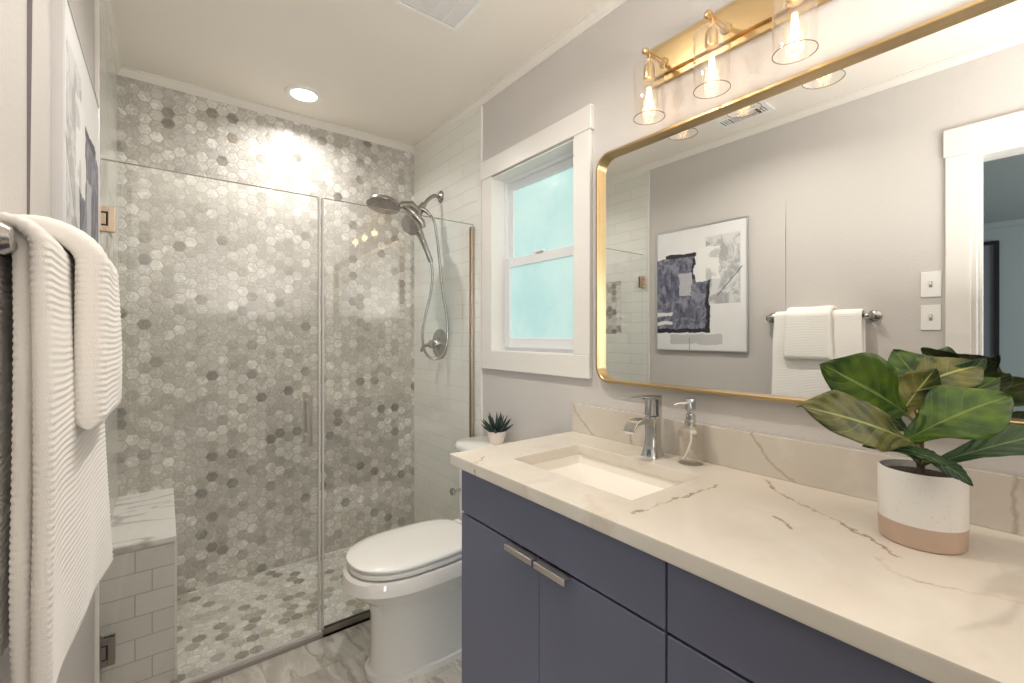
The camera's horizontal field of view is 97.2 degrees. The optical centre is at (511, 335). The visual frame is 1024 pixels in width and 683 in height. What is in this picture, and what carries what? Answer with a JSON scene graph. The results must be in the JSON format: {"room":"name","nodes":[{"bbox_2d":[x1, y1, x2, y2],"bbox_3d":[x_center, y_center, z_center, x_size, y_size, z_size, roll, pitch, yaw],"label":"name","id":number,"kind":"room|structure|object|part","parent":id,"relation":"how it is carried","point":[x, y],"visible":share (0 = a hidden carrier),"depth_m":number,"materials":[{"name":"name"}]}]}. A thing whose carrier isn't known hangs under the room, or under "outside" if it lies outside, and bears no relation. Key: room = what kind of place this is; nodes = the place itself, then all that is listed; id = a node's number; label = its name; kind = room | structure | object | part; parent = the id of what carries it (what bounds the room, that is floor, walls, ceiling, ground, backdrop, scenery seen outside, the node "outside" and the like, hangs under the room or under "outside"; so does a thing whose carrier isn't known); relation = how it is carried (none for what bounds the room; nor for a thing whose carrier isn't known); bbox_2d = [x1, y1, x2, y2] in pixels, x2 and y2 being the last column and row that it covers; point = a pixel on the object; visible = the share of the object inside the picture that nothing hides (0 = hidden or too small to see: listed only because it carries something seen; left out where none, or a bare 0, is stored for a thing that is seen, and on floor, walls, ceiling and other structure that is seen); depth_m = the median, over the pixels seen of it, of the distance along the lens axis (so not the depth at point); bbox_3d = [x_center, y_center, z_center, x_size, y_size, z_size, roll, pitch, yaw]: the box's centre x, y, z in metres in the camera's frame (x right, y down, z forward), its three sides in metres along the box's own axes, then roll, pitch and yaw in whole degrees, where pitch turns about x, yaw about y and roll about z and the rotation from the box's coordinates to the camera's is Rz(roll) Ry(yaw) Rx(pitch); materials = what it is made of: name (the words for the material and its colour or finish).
{"room":"bathroom","nodes":[
{"label":"bathroom","id":0,"kind":"room"},
{"bbox_2d":[0,0,116,682],"bbox_3d":[-0.158,0.057,-0.185,0.128,2.623,5.900,0,0,-38],"label":"wall","id":1,"kind":"structure","parent":0,"point":[78,664],"depth_m":1.17,"materials":[{"name":"beige paint"}]},
{"bbox_2d":[0,221,17,255],"bbox_3d":[-0.685,-0.099,0.638,0.059,0.056,0.539,0,0,-38],"label":"towel bar","id":2,"kind":"object","parent":1,"relation":"attached to","point":[8,245],"visible":0.17,"depth_m":0.46,"materials":[{"name":"silver metal"}]},
{"bbox_2d":[0,212,112,682],"bbox_3d":[-0.662,0.144,0.655,0.096,0.562,0.420,0,0,-38],"label":"bath towel","id":3,"kind":"object","parent":2,"relation":"hanging from","point":[56,549],"visible":0.9,"depth_m":0.51,"materials":[{"name":"white fabric"}]},
{"bbox_2d":[19,214,122,429],"bbox_3d":[-0.675,-0.015,0.679,0.124,0.286,0.232,0,0,-38],"label":"hand towel","id":4,"kind":"object","parent":3,"relation":"on","point":[98,352],"visible":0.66,"depth_m":0.62,"materials":[{"name":"white fabric"}]},
{"bbox_2d":[27,0,32,214],"bbox_3d":[-0.810,-0.441,0.757,0.008,0.680,0.001,0,0,-38],"label":"trim","id":5,"kind":"structure","parent":1,"relation":"attached to","point":[29,2],"depth_m":0.76,"materials":[{"name":"grey"}]},
{"bbox_2d":[30,0,50,217],"bbox_3d":[-0.873,-0.441,0.838,0.008,0.680,0.206,0,0,-38],"label":"trim","id":6,"kind":"structure","parent":1,"relation":"attached to","point":[40,166],"depth_m":0.83,"materials":[{"name":"beige paint"}]},
{"bbox_2d":[51,0,99,244],"bbox_3d":[-1.128,-0.312,1.179,0.020,0.835,0.645,0,0,-38],"label":"wall art","id":7,"kind":"object","parent":1,"relation":"attached to","point":[75,108],"visible":0.44,"depth_m":1.02,"materials":[{"name":"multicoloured paper"}]},
{"bbox_2d":[94,0,99,682],"bbox_3d":[-1.372,0.052,1.490,0.012,2.533,0.014,0,0,-38],"label":"trim","id":8,"kind":"structure","parent":1,"relation":"attached to","point":[96,2],"depth_m":1.49,"materials":[{"name":"white paint"}]},
{"bbox_2d":[106,232,110,260],"bbox_3d":[-1.618,-0.216,1.802,0.002,0.414,0.290,0,0,-38],"label":"trim","id":9,"kind":"structure","parent":1,"relation":"attached to","point":[108,236],"depth_m":1.84,"materials":[{"name":"tile"}]},
{"bbox_2d":[104,0,122,72],"bbox_3d":[-0.682,-1.238,0.611,0.032,0.037,3.800,0,0,-38],"label":"trim","id":10,"kind":"structure","parent":1,"relation":"attached to","point":[109,4],"depth_m":1.85,"materials":[{"name":"white paint"}]},
{"bbox_2d":[100,158,320,682],"bbox_3d":[-1.121,0.349,1.750,0.715,1.901,0.110,0,0,-38],"label":"shower door","id":11,"kind":"structure","parent":1,"relation":"attached to","point":[107,214],"depth_m":1.90,"materials":[{"name":"clear glass"}]},
{"bbox_3d":[-0.878,0.359,1.937,0.020,0.220,0.110,0,0,-38],"label":"pull handle","id":12,"kind":"part","parent":11,"relation":"part of","materials":[{"name":"silver metal"}]},
{"bbox_2d":[194,633,322,682],"bbox_3d":[-1.120,1.310,1.752,0.730,0.018,0.026,0,0,-38],"label":"trim","id":13,"kind":"structure","parent":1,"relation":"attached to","point":[319,636],"depth_m":1.81,"materials":[{"name":"silver metal"}]},
{"bbox_2d":[117,75,413,595],"bbox_3d":[-1.283,0.057,2.610,1.720,2.623,0.100,0,0,-38],"label":"wall","id":14,"kind":"structure","parent":0,"point":[218,283],"depth_m":2.46,"materials":[{"name":"tile"}]},
{"bbox_2d":[117,66,414,153],"bbox_3d":[-1.243,-1.238,2.558,1.520,0.037,0.032,0,0,-38],"label":"trim","id":15,"kind":"structure","parent":14,"relation":"attached to","point":[128,72],"depth_m":2.44,"materials":[{"name":"white paint"}]},
{"bbox_2d":[166,546,461,682],"bbox_3d":[-0.092,1.334,1.066,1.520,0.070,3.800,0,0,-38],"label":"floor","id":16,"kind":"structure","parent":0,"point":[222,624],"depth_m":1.99,"materials":[{"name":"tile"}]},
{"bbox_2d":[101,488,176,682],"bbox_3d":[-1.556,1.028,1.907,0.212,0.542,0.678,0,0,-38],"label":"shower bench","id":17,"kind":"object","parent":16,"relation":"on","point":[139,586],"visible":0.83,"depth_m":1.66,"materials":[{"name":"tile"}]},
{"bbox_3d":[-1.557,0.767,1.907,0.211,0.020,0.678,0,0,-38],"label":"bench seat","id":18,"kind":"part","parent":17,"relation":"part of","materials":[{"name":"stone"}]},
{"bbox_3d":[-1.270,1.038,1.704,0.007,0.522,0.007,0,0,-38],"label":"corner trim","id":19,"kind":"part","parent":17,"relation":"part of","materials":[{"name":"white paint"}]},
{"bbox_2d":[321,198,473,637],"bbox_3d":[-0.522,0.359,2.212,0.786,1.920,0.024,0,0,-38],"label":"fixed glass panel","id":20,"kind":"object","parent":16,"relation":"on","point":[363,616],"visible":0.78,"depth_m":2.01,"materials":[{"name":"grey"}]},
{"bbox_2d":[341,436,510,682],"bbox_3d":[-0.315,0.916,1.929,0.798,0.806,0.416,0,0,-38],"label":"toilet","id":21,"kind":"object","parent":16,"relation":"on","point":[409,577],"visible":0.65,"depth_m":1.75,"materials":[{"name":"white ceramic"}]},
{"bbox_3d":[-0.319,1.108,1.926,0.788,0.421,0.372,0,0,-38],"label":"bowl","id":22,"kind":"part","parent":21,"relation":"part of","materials":[{"name":"white ceramic"}]},
{"bbox_3d":[-0.407,0.884,1.858,0.521,0.019,0.352,0,0,-38],"label":"seat","id":23,"kind":"part","parent":21,"relation":"part of","materials":[{"name":"white plastic"}]},
{"bbox_3d":[-0.409,0.859,1.857,0.519,0.024,0.354,0,0,-38],"label":"lid","id":24,"kind":"part","parent":21,"relation":"part of","materials":[{"name":"white plastic"}]},
{"bbox_3d":[-0.264,0.734,2.127,0.056,0.032,0.032,0,0,-38],"label":"flush lever","id":25,"kind":"part","parent":21,"relation":"part of","materials":[{"name":"silver metal"}]},
{"bbox_3d":[-0.085,0.756,2.107,0.213,0.405,0.390,0,0,-38],"label":"tank","id":26,"kind":"part","parent":21,"relation":"part of","materials":[{"name":"white ceramic"}]},
{"bbox_3d":[-0.091,0.532,2.102,0.233,0.039,0.416,0,0,-38],"label":"tank lid","id":27,"kind":"part","parent":21,"relation":"part of","materials":[{"name":"white ceramic"}]},
{"bbox_2d":[481,413,512,443],"bbox_3d":[-0.080,0.438,2.149,0.164,0.149,0.162,0,0,-38],"label":"potted succulent","id":28,"kind":"object","parent":21,"relation":"on","point":[496,430],"visible":1,"depth_m":2.12,"materials":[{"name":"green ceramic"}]},
{"bbox_2d":[462,470,933,682],"bbox_3d":[0.627,0.872,0.885,0.598,0.893,1.875,0,0,-38],"label":"vanity cabinet","id":29,"kind":"object","parent":16,"relation":"on","point":[548,596],"visible":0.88,"depth_m":1.00,"materials":[{"name":"blue wood"}]},
{"bbox_3d":[-0.040,0.894,1.315,0.019,0.640,0.380,0,0,-38],"label":"door","id":30,"kind":"part","parent":29,"relation":"part of","materials":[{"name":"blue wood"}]},
{"bbox_3d":[0.027,0.580,1.202,0.036,0.016,0.113,0,0,-38],"label":"handle","id":31,"kind":"part","parent":29,"relation":"part of","materials":[{"name":"silver metal"}]},
{"bbox_3d":[0.102,0.580,1.105,0.036,0.016,0.112,0,0,-38],"label":"handle","id":32,"kind":"part","parent":29,"relation":"part of","materials":[{"name":"silver metal"}]},
{"bbox_3d":[0.073,0.498,1.169,0.019,0.138,0.748,0,0,-38],"label":"drawer","id":33,"kind":"part","parent":29,"relation":"part of","materials":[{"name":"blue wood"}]},
{"bbox_3d":[0.190,0.894,1.017,0.019,0.640,0.366,0,0,-38],"label":"door","id":34,"kind":"part","parent":29,"relation":"part of","materials":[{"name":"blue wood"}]},
{"bbox_3d":[0.475,0.731,0.647,0.019,0.314,0.559,0,0,-38],"label":"drawer","id":35,"kind":"part","parent":29,"relation":"part of","materials":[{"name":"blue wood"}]},
{"bbox_2d":[450,431,1023,682],"bbox_3d":[0.616,0.407,0.906,0.594,0.035,1.922,0,0,-38],"label":"countertop","id":36,"kind":"structure","parent":29,"relation":"on","point":[820,559],"depth_m":0.81,"materials":[{"name":"beige stone"}]},
{"bbox_2d":[533,454,679,499],"bbox_3d":[0.260,0.485,1.340,0.357,0.119,0.512,0,0,-38],"label":"sink","id":37,"kind":"object","parent":36,"relation":"in","point":[631,484],"visible":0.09,"depth_m":1.48,"materials":[{"name":"white ceramic"}]},
{"bbox_2d":[623,395,663,458],"bbox_3d":[0.418,0.291,1.431,0.152,0.196,0.058,0,0,-38],"label":"faucet","id":38,"kind":"object","parent":36,"relation":"on","point":[652,448],"visible":1,"depth_m":1.44,"materials":[{"name":"silver metal"}]},
{"bbox_3d":[0.407,0.283,1.423,0.124,0.042,0.041,0,0,-38],"label":"spout","id":39,"kind":"part","parent":38,"relation":"part of","materials":[{"name":"silver metal"}]},
{"bbox_3d":[0.428,0.199,1.439,0.120,0.012,0.038,0,0,-38],"label":"lever","id":40,"kind":"part","parent":38,"relation":"part of","materials":[{"name":"silver metal"}]},
{"bbox_2d":[674,398,703,463],"bbox_3d":[0.537,0.292,1.378,0.092,0.196,0.077,0,0,11],"label":"soap dispenser","id":41,"kind":"object","parent":36,"relation":"on","point":[690,403],"visible":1,"depth_m":1.37,"materials":[{"name":"clear glass"}]},
{"bbox_2d":[677,425,703,463],"bbox_3d":[0.545,0.331,1.376,0.077,0.118,0.077,0,0,-38],"label":"bottle","id":42,"kind":"object","parent":41,"relation":"attached to","point":[691,426],"depth_m":1.38,"materials":[{"name":"clear glass"}]},
{"bbox_2d":[797,349,1023,554],"bbox_3d":[0.703,0.209,0.820,0.544,0.361,0.220,0,0,-8],"label":"potted plant","id":43,"kind":"object","parent":36,"relation":"on","point":[923,500],"visible":1,"depth_m":0.80,"materials":[{"name":"plant"}]},
{"bbox_3d":[0.475,0.498,0.647,0.019,0.138,0.559,0,0,-38],"label":"drawer","id":44,"kind":"part","parent":29,"relation":"part of","materials":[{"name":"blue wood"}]},
{"bbox_2d":[113,0,604,145],"bbox_3d":[-0.092,-1.284,1.066,1.560,0.060,3.840,0,0,-38],"label":"ceiling","id":45,"kind":"structure","parent":0,"point":[380,68],"depth_m":1.97,"materials":[{"name":"paint"}]},
{"bbox_2d":[285,85,322,103],"bbox_3d":[-1.083,-1.250,2.347,0.180,0.008,0.180,0,0,-38],"label":"recessed light","id":46,"kind":"object","parent":45,"relation":"in","point":[300,93],"visible":1,"depth_m":2.34,"materials":[{"name":"white plastic"}]},
{"bbox_2d":[394,0,484,31],"bbox_3d":[-0.253,-1.250,1.663,0.265,0.008,0.282,0,0,-38],"label":"ceiling vent","id":47,"kind":"object","parent":45,"relation":"in","point":[450,14],"visible":1,"depth_m":1.73,"materials":[{"name":"white plastic"}]},
{"bbox_2d":[487,431,505,443],"bbox_3d":[-0.074,0.484,2.147,0.090,0.058,0.090,0,0,-38],"label":"pot","id":48,"kind":"object","parent":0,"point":[495,437],"depth_m":2.11,"materials":[{"name":"beige ceramic"}]},
{"bbox_2d":[414,0,1023,522],"bbox_3d":[0.554,0.057,1.564,0.128,2.623,4.000,0,0,-38],"label":"wall","id":49,"kind":"structure","parent":0,"point":[596,68],"depth_m":1.84,"materials":[{"name":"beige paint"}]},
{"bbox_2d":[366,191,448,359],"bbox_3d":[-0.597,-0.364,2.582,0.458,1.023,0.185,0,0,-29],"label":"shower","id":50,"kind":"object","parent":49,"relation":"attached to","point":[413,225],"visible":0.96,"depth_m":2.60,"materials":[{"name":"silver metal"}]},
{"bbox_3d":[-0.487,-0.801,2.693,0.142,0.150,0.072,0,0,-38],"label":"shower arm","id":51,"kind":"part","parent":50,"relation":"part of","materials":[{"name":"silver metal"}]},
{"bbox_2d":[420,329,446,358],"bbox_3d":[-0.481,0.054,2.714,0.106,0.184,0.184,0,0,-38],"label":"shower valve","id":52,"kind":"object","parent":49,"relation":"attached to","point":[437,343],"visible":0.86,"depth_m":2.71,"materials":[{"name":"silver metal"}]},
{"bbox_3d":[-0.507,0.066,2.722,0.101,0.072,0.040,0,0,25],"label":"lever handle","id":53,"kind":"part","parent":52,"relation":"part of","materials":[{"name":"silver metal"}]},
{"bbox_2d":[480,106,482,435],"bbox_3d":[-0.162,0.052,2.391,0.012,2.533,0.015,0,0,-38],"label":"trim","id":54,"kind":"structure","parent":49,"relation":"attached to","point":[481,107],"depth_m":2.39,"materials":[{"name":"white paint"}]},
{"bbox_2d":[413,0,627,151],"bbox_3d":[0.498,-1.238,1.521,0.032,0.037,3.800,0,0,-38],"label":"trim","id":55,"kind":"structure","parent":49,"relation":"attached to","point":[606,7],"depth_m":2.03,"materials":[{"name":"white paint"}]},
{"bbox_2d":[481,104,593,378],"bbox_3d":[0.126,-0.365,2.105,0.141,1.076,0.774,0,0,-38],"label":"window","id":56,"kind":"structure","parent":49,"relation":"in","point":[537,192],"depth_m":2.09,"materials":[{"name":"white paint"}]},
{"bbox_3d":[0.158,-0.359,2.133,0.056,0.879,0.584,0,0,-38],"label":"frame","id":57,"kind":"part","parent":56,"relation":"part of","materials":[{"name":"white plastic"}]},
{"bbox_3d":[0.136,-0.163,2.116,0.024,0.451,0.548,0,0,-38],"label":"sash","id":58,"kind":"part","parent":56,"relation":"part of","materials":[{"name":"white plastic"}]},
{"bbox_3d":[0.158,-0.564,2.132,0.022,0.432,0.548,0,0,-38],"label":"sash","id":59,"kind":"part","parent":56,"relation":"part of","materials":[{"name":"white plastic"}]},
{"bbox_3d":[0.137,-0.164,2.116,0.006,0.358,0.464,0,0,-38],"label":"pane","id":60,"kind":"part","parent":56,"relation":"part of","materials":[{"name":"clear glass"}]},
{"bbox_3d":[0.158,-0.559,2.132,0.006,0.371,0.476,0,0,-38],"label":"pane","id":61,"kind":"part","parent":56,"relation":"part of","materials":[{"name":"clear glass"}]},
{"bbox_2d":[633,0,830,124],"bbox_3d":[0.595,-0.839,1.292,0.154,0.285,0.550,0,0,-38],"label":"vanity light","id":62,"kind":"object","parent":49,"relation":"attached to","point":[739,22],"visible":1,"depth_m":1.32,"materials":[{"name":"gold metal"}]},
{"bbox_3d":[0.440,-0.781,1.447,0.098,0.170,0.098,0,0,-38],"label":"lamp shade","id":63,"kind":"part","parent":62,"relation":"part of","materials":[{"name":"clear glass"}]},
{"bbox_3d":[0.464,-0.869,1.465,0.112,0.100,0.035,0,0,-38],"label":"arm","id":64,"kind":"part","parent":62,"relation":"part of","materials":[{"name":"gold metal"}]},
{"bbox_3d":[0.568,-0.781,1.281,0.098,0.170,0.098,0,0,-38],"label":"lamp shade","id":65,"kind":"part","parent":62,"relation":"part of","materials":[{"name":"clear glass"}]},
{"bbox_3d":[0.591,-0.869,1.300,0.112,0.100,0.035,0,0,-38],"label":"arm","id":66,"kind":"part","parent":62,"relation":"part of","materials":[{"name":"gold metal"}]},
{"bbox_3d":[0.721,-0.869,1.131,0.112,0.100,0.035,0,0,-38],"label":"arm","id":67,"kind":"part","parent":62,"relation":"part of","materials":[{"name":"gold metal"}]},
{"bbox_3d":[0.698,-0.781,1.113,0.098,0.170,0.098,0,0,-38],"label":"lamp shade","id":68,"kind":"part","parent":62,"relation":"part of","materials":[{"name":"clear glass"}]},
{"bbox_2d":[572,403,1023,535],"bbox_3d":[0.841,0.333,1.083,0.020,0.113,1.928,0,0,-38],"label":"backsplash","id":69,"kind":"structure","parent":49,"relation":"attached to","point":[996,498],"depth_m":1.19,"materials":[{"name":"beige stone"}]},
{"bbox_2d":[596,0,1023,424],"bbox_3d":[0.810,-0.251,1.110,0.035,0.858,1.568,0,0,-38],"label":"mirror","id":70,"kind":"object","parent":49,"relation":"attached to","point":[869,198],"visible":0.99,"depth_m":1.14,"materials":[{"name":"gold metal"}]},
{"bbox_2d":[877,458,969,554],"bbox_3d":[0.779,0.321,0.858,0.130,0.138,0.130,0,0,-38],"label":"pot","id":71,"kind":"object","parent":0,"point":[921,507],"depth_m":0.81,"materials":[{"name":"ceramic"}]}
]}

